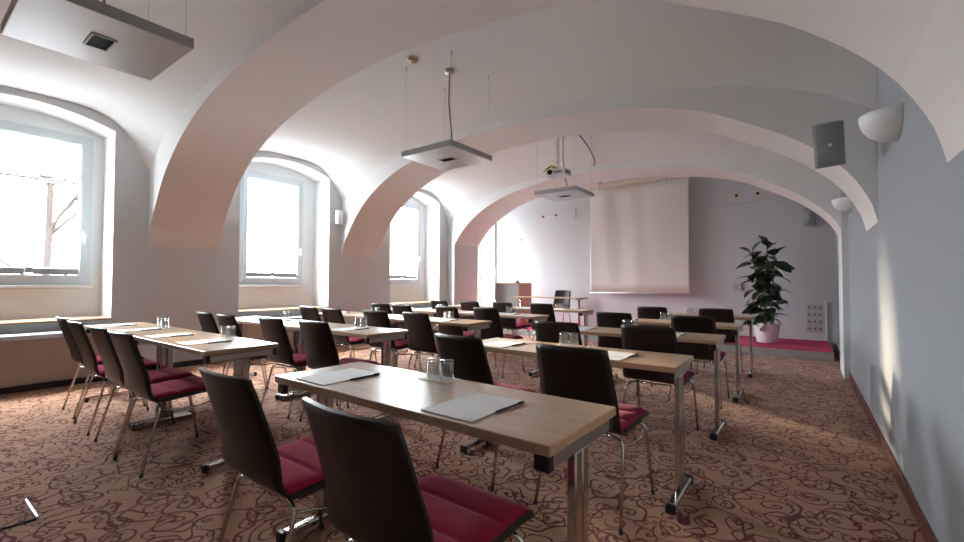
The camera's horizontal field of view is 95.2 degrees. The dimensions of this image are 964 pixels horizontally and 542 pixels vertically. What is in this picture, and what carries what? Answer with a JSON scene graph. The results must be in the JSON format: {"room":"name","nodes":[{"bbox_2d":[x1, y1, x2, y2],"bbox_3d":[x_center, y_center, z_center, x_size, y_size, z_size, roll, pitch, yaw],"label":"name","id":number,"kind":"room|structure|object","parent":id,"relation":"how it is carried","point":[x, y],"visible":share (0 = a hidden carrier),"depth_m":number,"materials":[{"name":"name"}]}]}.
{"room":"lecture hall","nodes":[
{"label":"lecture hall","id":0,"kind":"room"},
{"bbox_2d":[0,0,304,172],"bbox_3d":[-2.094,-1.649,2.638,7.410,0.870,2.098,-1,-2,38],"label":"ceiling","id":1,"kind":"structure","parent":0,"point":[145,110],"depth_m":4.27,"materials":[{"name":"white paint"}]},
{"bbox_2d":[1,0,193,80],"bbox_3d":[-1.972,-1.634,2.287,0.630,0.913,0.630,-1,-2,36],"label":"pendant lamp","id":2,"kind":"object","parent":1,"relation":"hanging from","point":[94,31],"visible":1,"depth_m":2.21,"materials":[{"name":"grey metal"}]},
{"bbox_2d":[83,32,117,51],"bbox_3d":[-1.973,-1.181,2.275,0.170,0.006,0.100,-1,-2,36],"label":"vent","id":3,"kind":"object","parent":2,"relation":"attached to","point":[96,40],"depth_m":2.26,"materials":[{"name":"black metal"}]},
{"bbox_2d":[0,85,495,362],"bbox_3d":[-3.203,-0.487,7.820,0.623,4.100,11.900,-1,-2,36],"label":"wall","id":4,"kind":"structure","parent":0,"point":[132,281],"depth_m":6.02,"materials":[{"name":"grey paint"}]},
{"bbox_2d":[0,119,93,288],"bbox_3d":[-5.321,-0.752,5.188,0.204,1.925,1.140,-1,-2,36],"label":"window","id":5,"kind":"structure","parent":4,"relation":"in","point":[23,147],"depth_m":5.33,"materials":[{"name":"white paint"}]},
{"bbox_2d":[0,131,80,176],"bbox_3d":[-5.313,-1.387,5.201,0.012,0.405,0.860,-1,-2,36],"label":"blind","id":6,"kind":"object","parent":5,"relation":"attached to","point":[19,150],"depth_m":5.25,"materials":[{"name":"white fabric"}]},
{"bbox_2d":[0,316,111,324],"bbox_3d":[-5.183,0.565,4.906,0.521,0.025,1.546,-1,-2,36],"label":"window sill","id":7,"kind":"structure","parent":4,"relation":"attached to","point":[78,318],"depth_m":5.05,"materials":[{"name":"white wood"}]},
{"bbox_2d":[153,343,341,369],"bbox_3d":[-3.604,1.294,6.691,0.016,0.075,9.090,-1,-2,36],"label":"baseboard","id":8,"kind":"structure","parent":4,"relation":"attached to","point":[199,361],"depth_m":6.08,"materials":[{"name":"black"}]},
{"bbox_2d":[239,170,303,287],"bbox_3d":[-3.589,-0.683,7.551,0.204,1.925,1.140,-1,-2,36],"label":"window","id":9,"kind":"structure","parent":4,"relation":"in","point":[246,279],"depth_m":7.47,"materials":[{"name":"white paint"}]},
{"bbox_2d":[238,306,329,312],"bbox_3d":[-3.374,0.637,7.373,0.521,0.025,1.546,-1,-2,36],"label":"window sill","id":10,"kind":"structure","parent":4,"relation":"attached to","point":[318,307],"depth_m":7.09,"materials":[{"name":"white wood"}]},
{"bbox_2d":[334,210,342,223],"bbox_3d":[-2.599,-0.971,7.987,0.166,0.240,0.132,-1,-2,36],"label":"wall lamp","id":11,"kind":"object","parent":4,"relation":"attached to","point":[338,219],"visible":1,"depth_m":7.92,"materials":[{"name":"white glass"}]},
{"bbox_2d":[390,202,420,286],"bbox_3d":[-1.804,-0.611,9.986,0.204,1.925,1.140,-1,-2,36],"label":"window","id":12,"kind":"structure","parent":4,"relation":"in","point":[395,280],"depth_m":10.31,"materials":[{"name":"white paint"}]},
{"bbox_2d":[447,216,477,309],"bbox_3d":[-0.457,-0.446,10.840,0.237,3.800,0.983,-1,-2,36],"label":"trim","id":13,"kind":"structure","parent":4,"relation":"attached to","point":[462,269],"depth_m":10.56,"materials":[{"name":"grey paint"}]},
{"bbox_2d":[478,245,479,304],"bbox_3d":[-0.286,-0.150,12.047,0.204,2.725,0.800,-1,-2,36],"label":"window","id":14,"kind":"structure","parent":4,"relation":"in","point":[479,245],"depth_m":12.26,"materials":[{"name":"white paint"}]},
{"bbox_2d":[148,0,963,250],"bbox_3d":[-1.266,-1.450,3.762,7.389,2.183,0.858,-1,-2,40],"label":"ceiling arch","id":15,"kind":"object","parent":4,"relation":"attached to","point":[198,166],"depth_m":3.51,"materials":[{"name":"white paint"}]},
{"bbox_2d":[341,85,877,259],"bbox_3d":[0.400,-1.383,6.035,7.440,2.183,0.846,-1,-2,42],"label":"ceiling arch","id":16,"kind":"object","parent":4,"relation":"attached to","point":[781,121],"depth_m":4.39,"materials":[{"name":"white paint"}]},
{"bbox_2d":[812,119,845,168],"bbox_3d":[2.467,-0.890,3.128,0.179,0.340,0.348,-1,-2,39],"label":"wall speaker","id":17,"kind":"object","parent":16,"relation":"attached to","point":[828,137],"visible":1,"depth_m":3.03,"materials":[{"name":"grey plastic"}]},
{"bbox_2d":[0,330,924,541],"bbox_3d":[-0.125,1.411,5.508,8.224,0.200,11.900,-1,-2,36],"label":"floor","id":18,"kind":"structure","parent":0,"point":[799,457],"depth_m":2.74,"materials":[{"name":"carpet"}]},
{"bbox_2d":[0,499,38,529],"bbox_3d":[-2.379,1.206,2.124,0.300,0.012,0.300,-1,-2,36],"label":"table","id":19,"kind":"object","parent":18,"relation":"on","point":[15,514],"visible":1,"depth_m":2.19,"materials":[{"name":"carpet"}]},
{"bbox_2d":[0,331,107,394],"bbox_3d":[-4.901,0.973,4.687,0.298,0.600,1.630,-1,-2,36],"label":"base cabinet","id":20,"kind":"object","parent":18,"relation":"on","point":[33,360],"visible":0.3,"depth_m":4.71,"materials":[{"name":"beige"}]},
{"bbox_2d":[56,316,145,418],"bbox_3d":[-3.503,0.833,4.035,0.477,0.855,0.596,-1,-2,38],"label":"chair","id":21,"kind":"object","parent":18,"relation":"on","point":[75,353],"visible":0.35,"depth_m":3.81,"materials":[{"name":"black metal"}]},
{"bbox_2d":[96,355,143,362],"bbox_3d":[-3.458,0.801,4.093,0.410,0.041,0.410,-1,-2,38],"label":"seat cushion","id":22,"kind":"object","parent":21,"relation":"on","point":[99,360],"depth_m":3.93,"materials":[{"name":"red fabric"}]},
{"bbox_2d":[67,320,155,435],"bbox_3d":[-3.027,0.823,3.637,0.477,0.855,0.596,-1,-2,38],"label":"chair","id":23,"kind":"object","parent":18,"relation":"on","point":[88,355],"visible":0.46,"depth_m":3.41,"materials":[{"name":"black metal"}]},
{"bbox_2d":[98,359,155,374],"bbox_3d":[-2.982,0.791,3.695,0.410,0.041,0.410,-1,-2,38],"label":"seat cushion","id":24,"kind":"object","parent":23,"relation":"on","point":[150,365],"depth_m":3.66,"materials":[{"name":"red fabric"}]},
{"bbox_2d":[84,322,194,428],"bbox_3d":[-3.172,0.891,4.039,1.345,0.740,0.465,-1,-2,36],"label":"folding table","id":25,"kind":"object","parent":18,"relation":"on","point":[117,392],"visible":0.39,"depth_m":4.06,"materials":[{"name":"brown wood"}]},
{"bbox_2d":[88,325,196,456],"bbox_3d":[-2.507,0.814,3.244,0.477,0.855,0.596,-1,-2,37],"label":"chair","id":26,"kind":"object","parent":18,"relation":"on","point":[113,370],"visible":0.8,"depth_m":3.05,"materials":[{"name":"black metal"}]},
{"bbox_2d":[148,367,194,382],"bbox_3d":[-2.464,0.782,3.303,0.410,0.041,0.410,-1,-2,37],"label":"seat cushion","id":27,"kind":"object","parent":26,"relation":"on","point":[169,373],"depth_m":3.29,"materials":[{"name":"red fabric"}]},
{"bbox_2d":[108,330,209,477],"bbox_3d":[-2.095,0.807,2.923,0.477,0.855,0.596,-1,-2,35],"label":"chair","id":28,"kind":"object","parent":18,"relation":"on","point":[136,375],"visible":0.88,"depth_m":2.74,"materials":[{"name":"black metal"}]},
{"bbox_2d":[151,376,205,398],"bbox_3d":[-2.054,0.775,2.984,0.410,0.041,0.410,-1,-2,35],"label":"seat cushion","id":29,"kind":"object","parent":28,"relation":"on","point":[191,385],"depth_m":2.89,"materials":[{"name":"red fabric"}]},
{"bbox_2d":[130,330,278,473],"bbox_3d":[-2.086,0.873,3.243,1.345,0.740,0.465,-1,-2,36],"label":"folding table","id":30,"kind":"object","parent":18,"relation":"on","point":[240,350],"visible":0.69,"depth_m":2.99,"materials":[{"name":"beige wood"}]},
{"bbox_2d":[144,332,195,337],"bbox_3d":[-2.459,0.506,3.469,0.210,0.004,0.297,-1,-2,37],"label":"pad","id":31,"kind":"object","parent":30,"relation":"on","point":[184,333],"visible":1,"depth_m":3.43,"materials":[{"name":"white paper"}]},
{"bbox_2d":[175,338,232,345],"bbox_3d":[-1.951,0.497,3.096,0.210,0.004,0.297,-1,-2,38],"label":"pad","id":32,"kind":"object","parent":30,"relation":"on","point":[195,342],"visible":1,"depth_m":3.09,"materials":[{"name":"white paper"}]},
{"bbox_2d":[196,311,265,387],"bbox_3d":[-2.727,0.855,4.755,0.477,0.855,0.596,-1,-2,38],"label":"chair","id":33,"kind":"object","parent":18,"relation":"on","point":[206,319],"visible":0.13,"depth_m":4.51,"materials":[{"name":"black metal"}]},
{"bbox_2d":[216,314,286,388],"bbox_3d":[-2.323,0.847,4.435,0.477,0.855,0.596,-1,-2,37],"label":"chair","id":34,"kind":"object","parent":18,"relation":"on","point":[225,321],"visible":0.22,"depth_m":4.22,"materials":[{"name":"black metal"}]},
{"bbox_2d":[217,316,306,399],"bbox_3d":[-2.422,0.918,4.927,1.345,0.740,0.465,-1,-2,36],"label":"folding table","id":35,"kind":"object","parent":18,"relation":"on","point":[240,322],"visible":0.28,"depth_m":4.74,"materials":[{"name":"beige wood"}]},
{"bbox_2d":[198,366,326,541],"bbox_3d":[-0.741,0.778,1.714,0.477,0.855,0.596,-1,-2,37],"label":"chair","id":36,"kind":"object","parent":18,"relation":"on","point":[292,470],"visible":0.78,"depth_m":1.52,"materials":[{"name":"black"}]},
{"bbox_2d":[277,435,323,494],"bbox_3d":[-0.697,0.746,1.773,0.410,0.041,0.410,-1,-2,37],"label":"seat cushion","id":37,"kind":"object","parent":36,"relation":"on","point":[302,474],"depth_m":1.65,"materials":[{"name":"red fabric"}]},
{"bbox_2d":[243,316,335,359],"bbox_3d":[-3.092,1.046,7.154,0.298,0.600,1.630,-1,-2,36],"label":"base cabinet","id":38,"kind":"object","parent":18,"relation":"on","point":[254,332],"visible":0.09,"depth_m":6.60,"materials":[{"name":"beige wood"}]},
{"bbox_2d":[258,317,337,418],"bbox_3d":[-1.718,0.839,4.066,0.477,0.855,0.596,-1,-2,36],"label":"chair","id":39,"kind":"object","parent":18,"relation":"on","point":[273,329],"visible":0.66,"depth_m":3.86,"materials":[{"name":"black leather"}]},
{"bbox_2d":[293,352,305,364],"bbox_3d":[-1.675,0.807,4.125,0.410,0.041,0.410,-1,-2,36],"label":"seat cushion","id":40,"kind":"object","parent":39,"relation":"on","point":[298,359],"depth_m":3.97,"materials":[{"name":"red fabric"}]},
{"bbox_2d":[299,306,351,357],"bbox_3d":[-2.086,0.886,5.847,0.477,0.855,0.596,-1,-2,36],"label":"chair","id":41,"kind":"object","parent":18,"relation":"on","point":[307,313],"visible":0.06,"depth_m":5.61,"materials":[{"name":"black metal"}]},
{"bbox_2d":[298,320,380,421],"bbox_3d":[-1.215,0.832,3.734,0.477,0.855,0.596,-1,-2,34],"label":"chair","id":42,"kind":"object","parent":18,"relation":"on","point":[320,347],"visible":0.57,"depth_m":3.53,"materials":[{"name":"black leather"}]},
{"bbox_2d":[339,357,379,364],"bbox_3d":[-1.174,0.800,3.795,0.410,0.041,0.410,-1,-2,34],"label":"seat cushion","id":43,"kind":"object","parent":42,"relation":"on","point":[347,360],"depth_m":3.84,"materials":[{"name":"red fabric"}]},
{"bbox_2d":[279,323,407,419],"bbox_3d":[-1.335,0.899,4.131,1.345,0.740,0.465,-1,-2,36],"label":"folding table","id":44,"kind":"object","parent":18,"relation":"on","point":[373,334],"visible":0.51,"depth_m":3.80,"materials":[{"name":"beige wood"}]},
{"bbox_2d":[321,308,376,361],"bbox_3d":[-1.654,0.877,5.456,0.477,0.855,0.596,-1,-2,37],"label":"chair","id":45,"kind":"object","parent":18,"relation":"on","point":[330,315],"visible":0.59,"depth_m":5.27,"materials":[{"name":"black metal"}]},
{"bbox_2d":[349,336,363,342],"bbox_3d":[-1.611,0.845,5.516,0.410,0.041,0.410,-1,-2,37],"label":"seat cushion","id":46,"kind":"object","parent":45,"relation":"on","point":[351,339],"depth_m":5.36,"materials":[{"name":"red fabric"}]},
{"bbox_2d":[319,311,402,358],"bbox_3d":[-1.655,0.946,5.889,1.345,0.740,0.465,-1,-2,36],"label":"folding table","id":47,"kind":"object","parent":18,"relation":"on","point":[352,314],"visible":0.06,"depth_m":5.80,"materials":[{"name":"beige wood"}]},
{"bbox_2d":[371,303,391,358],"bbox_3d":[-1.360,0.912,6.716,0.477,0.855,0.596,-1,-2,35],"label":"chair","id":48,"kind":"object","parent":18,"relation":"on","point":[375,306],"visible":0.08,"depth_m":6.47,"materials":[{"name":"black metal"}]},
{"bbox_2d":[363,310,421,371],"bbox_3d":[-1.040,0.868,5.056,0.477,0.855,0.596,-1,-2,34],"label":"chair","id":49,"kind":"object","parent":18,"relation":"on","point":[372,318],"visible":0.58,"depth_m":4.87,"materials":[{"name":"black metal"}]},
{"bbox_2d":[395,339,406,347],"bbox_3d":[-0.999,0.836,5.117,0.410,0.041,0.410,-1,-2,34],"label":"seat cushion","id":50,"kind":"object","parent":49,"relation":"on","point":[399,343],"depth_m":5.00,"materials":[{"name":"red fabric"}]},
{"bbox_2d":[392,304,439,366],"bbox_3d":[-0.981,0.904,6.376,0.477,0.855,0.596,-1,-2,37],"label":"chair","id":51,"kind":"object","parent":18,"relation":"on","point":[397,309],"visible":0.19,"depth_m":6.20,"materials":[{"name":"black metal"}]},
{"bbox_2d":[301,397,532,541],"bbox_3d":[-0.180,0.768,1.278,0.477,0.855,0.596,-1,-2,37],"label":"chair","id":52,"kind":"object","parent":18,"relation":"on","point":[374,493],"visible":1,"depth_m":1.11,"materials":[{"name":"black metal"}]},
{"bbox_2d":[418,475,530,541],"bbox_3d":[-0.136,0.736,1.337,0.410,0.041,0.410,-1,-2,37],"label":"seat cushion","id":53,"kind":"object","parent":52,"relation":"on","point":[457,511],"depth_m":1.33,"materials":[{"name":"red fabric"}]},
{"bbox_2d":[402,312,439,374],"bbox_3d":[-0.542,0.862,4.778,0.477,0.855,0.596,-1,-2,38],"label":"chair","id":54,"kind":"object","parent":18,"relation":"on","point":[420,335],"visible":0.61,"depth_m":4.59,"materials":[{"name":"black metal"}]},
{"bbox_2d":[391,308,462,352],"bbox_3d":[-0.873,0.975,6.853,1.345,0.740,0.465,-1,-2,36],"label":"folding table","id":55,"kind":"object","parent":18,"relation":"on","point":[418,310],"visible":0.12,"depth_m":6.72,"materials":[{"name":"beige wood"}]},
{"bbox_2d":[431,300,447,333],"bbox_3d":[-0.612,0.949,7.977,0.477,0.855,0.596,-1,-2,37],"label":"chair","id":56,"kind":"object","parent":18,"relation":"on","point":[434,303],"visible":0.09,"depth_m":7.78,"materials":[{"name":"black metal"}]},
{"bbox_2d":[389,316,491,369],"bbox_3d":[-0.568,0.928,5.093,1.345,0.740,0.465,-1,-2,36],"label":"folding table","id":57,"kind":"object","parent":18,"relation":"on","point":[467,324],"visible":0.36,"depth_m":4.79,"materials":[{"name":"beige wood"}]},
{"bbox_2d":[275,362,615,541],"bbox_3d":[-0.240,0.838,1.735,1.400,0.740,0.465,-1,-2,37],"label":"folding table","id":58,"kind":"object","parent":18,"relation":"on","point":[555,429],"visible":0.67,"depth_m":1.46,"materials":[{"name":"brown wood"}]},
{"bbox_2d":[295,368,380,385],"bbox_3d":[-0.640,0.471,1.975,0.210,0.004,0.297,-1,-2,37],"label":"pad","id":59,"kind":"object","parent":58,"relation":"on","point":[327,378],"visible":1,"depth_m":1.95,"materials":[{"name":"white paper"}]},
{"bbox_2d":[417,374,461,383],"bbox_3d":[-0.185,0.471,1.920,0.170,0.002,0.100,-1,-2,36],"label":"mat","id":60,"kind":"object","parent":58,"relation":"on","point":[434,378],"visible":1,"depth_m":1.91,"materials":[{"name":"beige paper"}]},
{"bbox_2d":[421,392,521,422],"bbox_3d":[-0.028,0.460,1.508,0.210,0.004,0.297,-1,-2,37],"label":"pad","id":61,"kind":"object","parent":58,"relation":"on","point":[474,406],"visible":0.86,"depth_m":1.49,"materials":[{"name":"white paper"}]},
{"bbox_2d":[435,306,473,368],"bbox_3d":[-0.316,0.895,5.964,0.477,0.855,0.596,-1,-2,38],"label":"chair","id":62,"kind":"object","parent":18,"relation":"on","point":[441,311],"visible":0.44,"depth_m":5.78,"materials":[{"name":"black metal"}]},
{"bbox_2d":[460,301,479,319],"bbox_3d":[-0.070,0.940,7.580,0.477,0.855,0.596,-1,-2,35],"label":"chair","id":63,"kind":"object","parent":18,"relation":"on","point":[465,305],"visible":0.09,"depth_m":7.38,"materials":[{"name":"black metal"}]},
{"bbox_2d":[434,333,537,490],"bbox_3d":[0.022,0.810,2.779,0.477,0.855,0.596,-1,-2,41],"label":"chair","id":64,"kind":"object","parent":18,"relation":"on","point":[468,356],"visible":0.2,"depth_m":2.57,"materials":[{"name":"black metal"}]},
{"bbox_2d":[494,382,537,392],"bbox_3d":[0.071,0.778,2.834,0.410,0.041,0.410,-1,-2,41],"label":"seat cushion","id":65,"kind":"object","parent":64,"relation":"on","point":[495,383],"depth_m":2.88,"materials":[{"name":"red fabric"}]},
{"bbox_2d":[473,307,524,377],"bbox_3d":[0.196,0.889,5.699,0.477,0.855,0.596,-1,-2,38],"label":"chair","id":66,"kind":"object","parent":18,"relation":"on","point":[480,313],"visible":0.66,"depth_m":5.50,"materials":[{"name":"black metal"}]},
{"bbox_2d":[459,311,548,375],"bbox_3d":[0.213,0.957,6.057,1.345,0.740,0.465,-1,-2,36],"label":"folding table","id":67,"kind":"object","parent":18,"relation":"on","point":[531,318],"visible":0.46,"depth_m":5.71,"materials":[{"name":"brown wood"}]},
{"bbox_2d":[491,302,530,356],"bbox_3d":[0.471,0.933,7.258,0.477,0.855,0.596,-1,-2,38],"label":"chair","id":68,"kind":"object","parent":18,"relation":"on","point":[505,307],"visible":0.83,"depth_m":7.07,"materials":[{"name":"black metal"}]},
{"bbox_2d":[529,303,555,357],"bbox_3d":[1.045,0.924,6.887,0.477,0.855,0.596,-1,-2,36],"label":"chair","id":69,"kind":"object","parent":18,"relation":"on","point":[536,308],"visible":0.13,"depth_m":6.66,"materials":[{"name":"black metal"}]},
{"bbox_2d":[513,307,593,345],"bbox_3d":[1.104,0.992,7.239,1.345,0.740,0.465,-1,-2,36],"label":"folding table","id":70,"kind":"object","parent":18,"relation":"on","point":[582,312],"visible":0.46,"depth_m":6.87,"materials":[{"name":"brown wood"}]},
{"bbox_2d":[534,321,581,392],"bbox_3d":[0.744,0.838,3.737,0.477,0.855,0.596,-1,-2,36],"label":"chair","id":71,"kind":"object","parent":18,"relation":"on","point":[546,331],"visible":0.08,"depth_m":3.51,"materials":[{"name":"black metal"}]},
{"bbox_2d":[460,338,693,514],"bbox_3d":[0.538,0.869,2.796,1.400,0.740,0.465,-1,-2,36],"label":"folding table","id":72,"kind":"object","parent":18,"relation":"on","point":[674,366],"visible":0.65,"depth_m":2.38,"materials":[{"name":"beige wood"}]},
{"bbox_2d":[483,340,521,347],"bbox_3d":[0.128,0.502,3.023,0.210,0.004,0.297,-1,-2,38],"label":"pad","id":73,"kind":"object","parent":72,"relation":"on","point":[496,344],"visible":0.86,"depth_m":2.99,"materials":[{"name":"white paper"}]},
{"bbox_2d":[608,351,634,360],"bbox_3d":[0.749,0.491,2.568,0.210,0.004,0.297,-1,-2,36],"label":"pad","id":74,"kind":"object","parent":72,"relation":"on","point":[613,355],"visible":0.43,"depth_m":2.55,"materials":[{"name":"white paper"}]},
{"bbox_2d":[534,344,654,534],"bbox_3d":[0.588,0.800,2.352,0.477,0.855,0.596,-1,-2,38],"label":"chair","id":75,"kind":"object","parent":18,"relation":"on","point":[576,373],"visible":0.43,"depth_m":2.15,"materials":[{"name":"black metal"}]},
{"bbox_2d":[618,403,647,430],"bbox_3d":[0.632,0.768,2.410,0.410,0.041,0.410,-1,-2,38],"label":"seat cushion","id":76,"kind":"object","parent":75,"relation":"on","point":[631,416],"depth_m":2.32,"materials":[{"name":"red fabric"}]},
{"bbox_2d":[596,312,652,395],"bbox_3d":[1.554,0.871,4.878,0.477,0.855,0.596,-1,-2,38],"label":"chair","id":77,"kind":"object","parent":18,"relation":"on","point":[604,319],"visible":0.33,"depth_m":4.71,"materials":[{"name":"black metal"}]},
{"bbox_2d":[579,326,725,440],"bbox_3d":[1.306,0.900,3.844,1.400,0.740,0.465,-1,-2,36],"label":"folding table","id":78,"kind":"object","parent":18,"relation":"on","point":[715,341],"visible":0.43,"depth_m":3.42,"materials":[{"name":"beige wood"}]},
{"bbox_2d":[637,306,669,326],"bbox_3d":[2.417,0.906,6.056,0.477,0.855,0.596,-1,-2,38],"label":"chair","id":79,"kind":"object","parent":18,"relation":"on","point":[643,312],"visible":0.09,"depth_m":5.85,"materials":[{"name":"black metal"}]},
{"bbox_2d":[618,325,698,448],"bbox_3d":[1.359,0.831,3.410,0.477,0.855,0.596,-1,-2,37],"label":"chair","id":80,"kind":"object","parent":18,"relation":"on","point":[634,337],"visible":0.59,"depth_m":3.25,"materials":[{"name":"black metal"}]},
{"bbox_2d":[684,370,693,380],"bbox_3d":[1.402,0.799,3.469,0.410,0.041,0.410,-1,-2,37],"label":"seat cushion","id":81,"kind":"object","parent":80,"relation":"on","point":[688,374],"depth_m":3.38,"materials":[{"name":"red fabric"}]},
{"bbox_2d":[503,324,833,360],"bbox_3d":[3.066,1.351,9.197,6.640,0.140,1.560,-1,-2,36],"label":"podium","id":82,"kind":"object","parent":18,"relation":"on","point":[789,348],"visible":0.42,"depth_m":7.21,"materials":[{"name":"pink"}]},
{"bbox_2d":[494,283,531,323],"bbox_3d":[0.778,0.810,11.027,0.720,1.025,0.600,-1,-2,36],"label":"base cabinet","id":83,"kind":"object","parent":82,"relation":"on","point":[503,292],"visible":0.52,"depth_m":10.82,"materials":[{"name":"brown wood"}]},
{"bbox_2d":[512,296,587,325],"bbox_3d":[1.476,0.933,9.743,1.660,0.715,0.440,-1,-2,36],"label":"desk","id":84,"kind":"object","parent":82,"relation":"on","point":[517,297],"visible":0.61,"depth_m":9.46,"materials":[{"name":"brown wood"}]},
{"bbox_2d":[553,290,570,321],"bbox_3d":[1.783,0.877,10.236,0.477,0.855,0.596,-1,-2,33],"label":"chair","id":85,"kind":"object","parent":82,"relation":"on","point":[557,303],"visible":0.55,"depth_m":10.41,"materials":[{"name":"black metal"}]},
{"bbox_2d":[736,235,795,342],"bbox_3d":[4.995,0.312,7.788,0.910,1.872,0.733,-1,-2,36],"label":"rubber plant","id":86,"kind":"object","parent":82,"relation":"on","point":[766,330],"visible":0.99,"depth_m":7.71,"materials":[{"name":"green plant"}]},
{"bbox_2d":[613,318,742,402],"bbox_3d":[2.069,0.931,4.884,1.400,0.740,0.465,-1,-2,36],"label":"folding table","id":87,"kind":"object","parent":18,"relation":"on","point":[736,328],"visible":0.57,"depth_m":4.46,"materials":[{"name":"beige wood"}]},
{"bbox_2d":[668,315,729,408],"bbox_3d":[2.158,0.860,4.398,0.477,0.855,0.596,-1,-2,36],"label":"chair","id":88,"kind":"object","parent":18,"relation":"on","point":[690,324],"visible":0.68,"depth_m":4.22,"materials":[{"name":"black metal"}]},
{"bbox_2d":[668,312,754,377],"bbox_3d":[2.902,0.964,6.021,1.400,0.740,0.465,-1,-2,36],"label":"folding table","id":89,"kind":"object","parent":18,"relation":"on","point":[750,319],"visible":0.48,"depth_m":5.59,"materials":[{"name":"brown wood"}]},
{"bbox_2d":[696,308,742,373],"bbox_3d":[3.070,0.898,5.701,0.477,0.855,0.596,-1,-2,36],"label":"chair","id":90,"kind":"object","parent":18,"relation":"on","point":[721,315],"visible":0.32,"depth_m":5.49,"materials":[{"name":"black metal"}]},
{"bbox_2d":[259,0,876,204],"bbox_3d":[-0.424,-1.582,4.915,7.502,0.870,2.094,-1,-2,41],"label":"ceiling","id":91,"kind":"structure","parent":0,"point":[545,58],"depth_m":4.08,"materials":[{"name":"white paint"}]},
{"bbox_2d":[401,51,491,170],"bbox_3d":[-0.345,-1.571,4.430,0.644,0.913,0.644,-1,-2,36],"label":"pendant lamp","id":92,"kind":"object","parent":91,"relation":"hanging from","point":[448,154],"visible":1,"depth_m":4.34,"materials":[{"name":"grey metal"}]},
{"bbox_2d":[421,130,801,222],"bbox_3d":[1.258,-1.515,7.209,7.605,0.870,2.137,-1,-2,43],"label":"ceiling","id":93,"kind":"structure","parent":0,"point":[456,188],"depth_m":7.22,"materials":[{"name":"white paint"}]},
{"bbox_2d":[543,138,570,178],"bbox_3d":[1.027,-1.634,6.226,0.404,0.614,0.243,-1,-2,36],"label":"projector","id":94,"kind":"object","parent":93,"relation":"hanging from","point":[556,173],"visible":0.88,"depth_m":6.16,"materials":[{"name":"white paint"}]},
{"bbox_2d":[534,136,593,201],"bbox_3d":[1.176,-1.514,6.277,0.630,0.909,0.630,-1,-2,36],"label":"pendant lamp","id":95,"kind":"object","parent":93,"relation":"hanging from","point":[555,194],"visible":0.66,"depth_m":6.18,"materials":[{"name":"grey metal"}]},
{"bbox_2d":[496,177,835,348],"bbox_3d":[3.309,-0.451,10.238,8.224,3.800,0.300,-1,-2,36],"label":"wall","id":96,"kind":"structure","parent":0,"point":[552,256],"depth_m":9.07,"materials":[{"name":"white paint"}]},
{"bbox_2d":[529,208,575,222],"bbox_3d":[1.772,-1.396,11.165,1.300,0.270,0.064,-1,-2,36],"label":"panel","id":97,"kind":"object","parent":96,"relation":"attached to","point":[564,214],"visible":1,"depth_m":11.12,"materials":[{"name":"white paint"}]},
{"bbox_2d":[587,177,690,294],"bbox_3d":[3.440,-0.777,9.722,2.239,2.555,0.390,-1,-2,36],"label":"projection screen","id":98,"kind":"object","parent":96,"relation":"attached to","point":[640,237],"visible":0.99,"depth_m":9.57,"materials":[{"name":"white fabric"}]},
{"bbox_2d":[707,187,788,205],"bbox_3d":[5.341,-1.490,8.551,1.750,0.280,0.064,-1,-2,36],"label":"panel","id":99,"kind":"object","parent":96,"relation":"attached to","point":[754,194],"visible":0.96,"depth_m":8.69,"materials":[{"name":"white paint"}]},
{"bbox_2d":[802,208,814,226],"bbox_3d":[5.928,-0.970,7.993,0.188,0.327,0.212,-1,-2,33],"label":"wall speaker","id":100,"kind":"object","parent":96,"relation":"attached to","point":[808,216],"visible":0.92,"depth_m":7.93,"materials":[{"name":"grey plastic"}]},
{"bbox_2d":[806,302,827,340],"bbox_3d":[6.064,0.905,7.973,0.295,0.695,0.029,-1,-2,36],"label":"panel","id":101,"kind":"object","parent":96,"relation":"attached to","point":[809,306],"visible":1,"depth_m":7.97,"materials":[{"name":"grey"}]},
{"bbox_2d":[834,67,963,541],"bbox_3d":[3.077,-0.642,3.221,0.300,3.800,11.300,-1,-2,36],"label":"wall","id":102,"kind":"structure","parent":0,"point":[906,272],"depth_m":2.15,"materials":[{"name":"grey paint"}]},
{"bbox_2d":[454,156,841,246],"bbox_3d":[2.106,-1.424,8.242,0.931,1.971,7.245,2,-2,-44],"label":"ceiling arch","id":103,"kind":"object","parent":102,"relation":"attached to","point":[797,182],"depth_m":6.99,"materials":[{"name":"white paint"}]},
{"bbox_2d":[831,197,851,211],"bbox_3d":[4.157,-0.754,5.099,0.172,0.153,0.344,-1,-2,36],"label":"wall lamp","id":104,"kind":"object","parent":102,"relation":"attached to","point":[843,204],"visible":1,"depth_m":5.00,"materials":[{"name":"white glass"}]},
{"bbox_2d":[838,190,850,379],"bbox_3d":[4.680,-0.569,5.714,0.062,3.800,0.760,-1,-2,36],"label":"trim","id":105,"kind":"structure","parent":102,"relation":"attached to","point":[843,250],"depth_m":5.40,"materials":[{"name":"grey paint"}]},
{"bbox_2d":[858,103,902,141],"bbox_3d":[2.271,-0.815,2.526,0.172,0.153,0.344,-1,-2,36],"label":"wall lamp","id":106,"kind":"object","parent":102,"relation":"attached to","point":[884,124],"visible":1,"depth_m":2.43,"materials":[{"name":"white paint"}]},
{"bbox_2d":[850,373,937,541],"bbox_3d":[2.035,1.181,2.023,0.014,0.085,8.225,-1,-2,36],"label":"baseboard","id":107,"kind":"structure","parent":102,"relation":"attached to","point":[916,510],"depth_m":2.52,"materials":[{"name":"brown wood"}]},
{"label":"outside","id":108,"kind":"structure","parent":0,"visible":0},
{"bbox_3d":[-26.855,3.212,28.896,62.440,0.300,105.000,-1,-2,36],"label":"ground","id":109,"kind":"structure","parent":108,"visible":0},
{"bbox_2d":[0,170,78,274],"bbox_3d":[-10.169,-2.433,10.210,5.926,10.183,6.713,1,-2,-22],"label":"bare tree","id":110,"kind":"object","parent":109,"relation":"on","point":[51,228],"visible":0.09,"depth_m":9.91,"materials":[{"name":"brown plant"}]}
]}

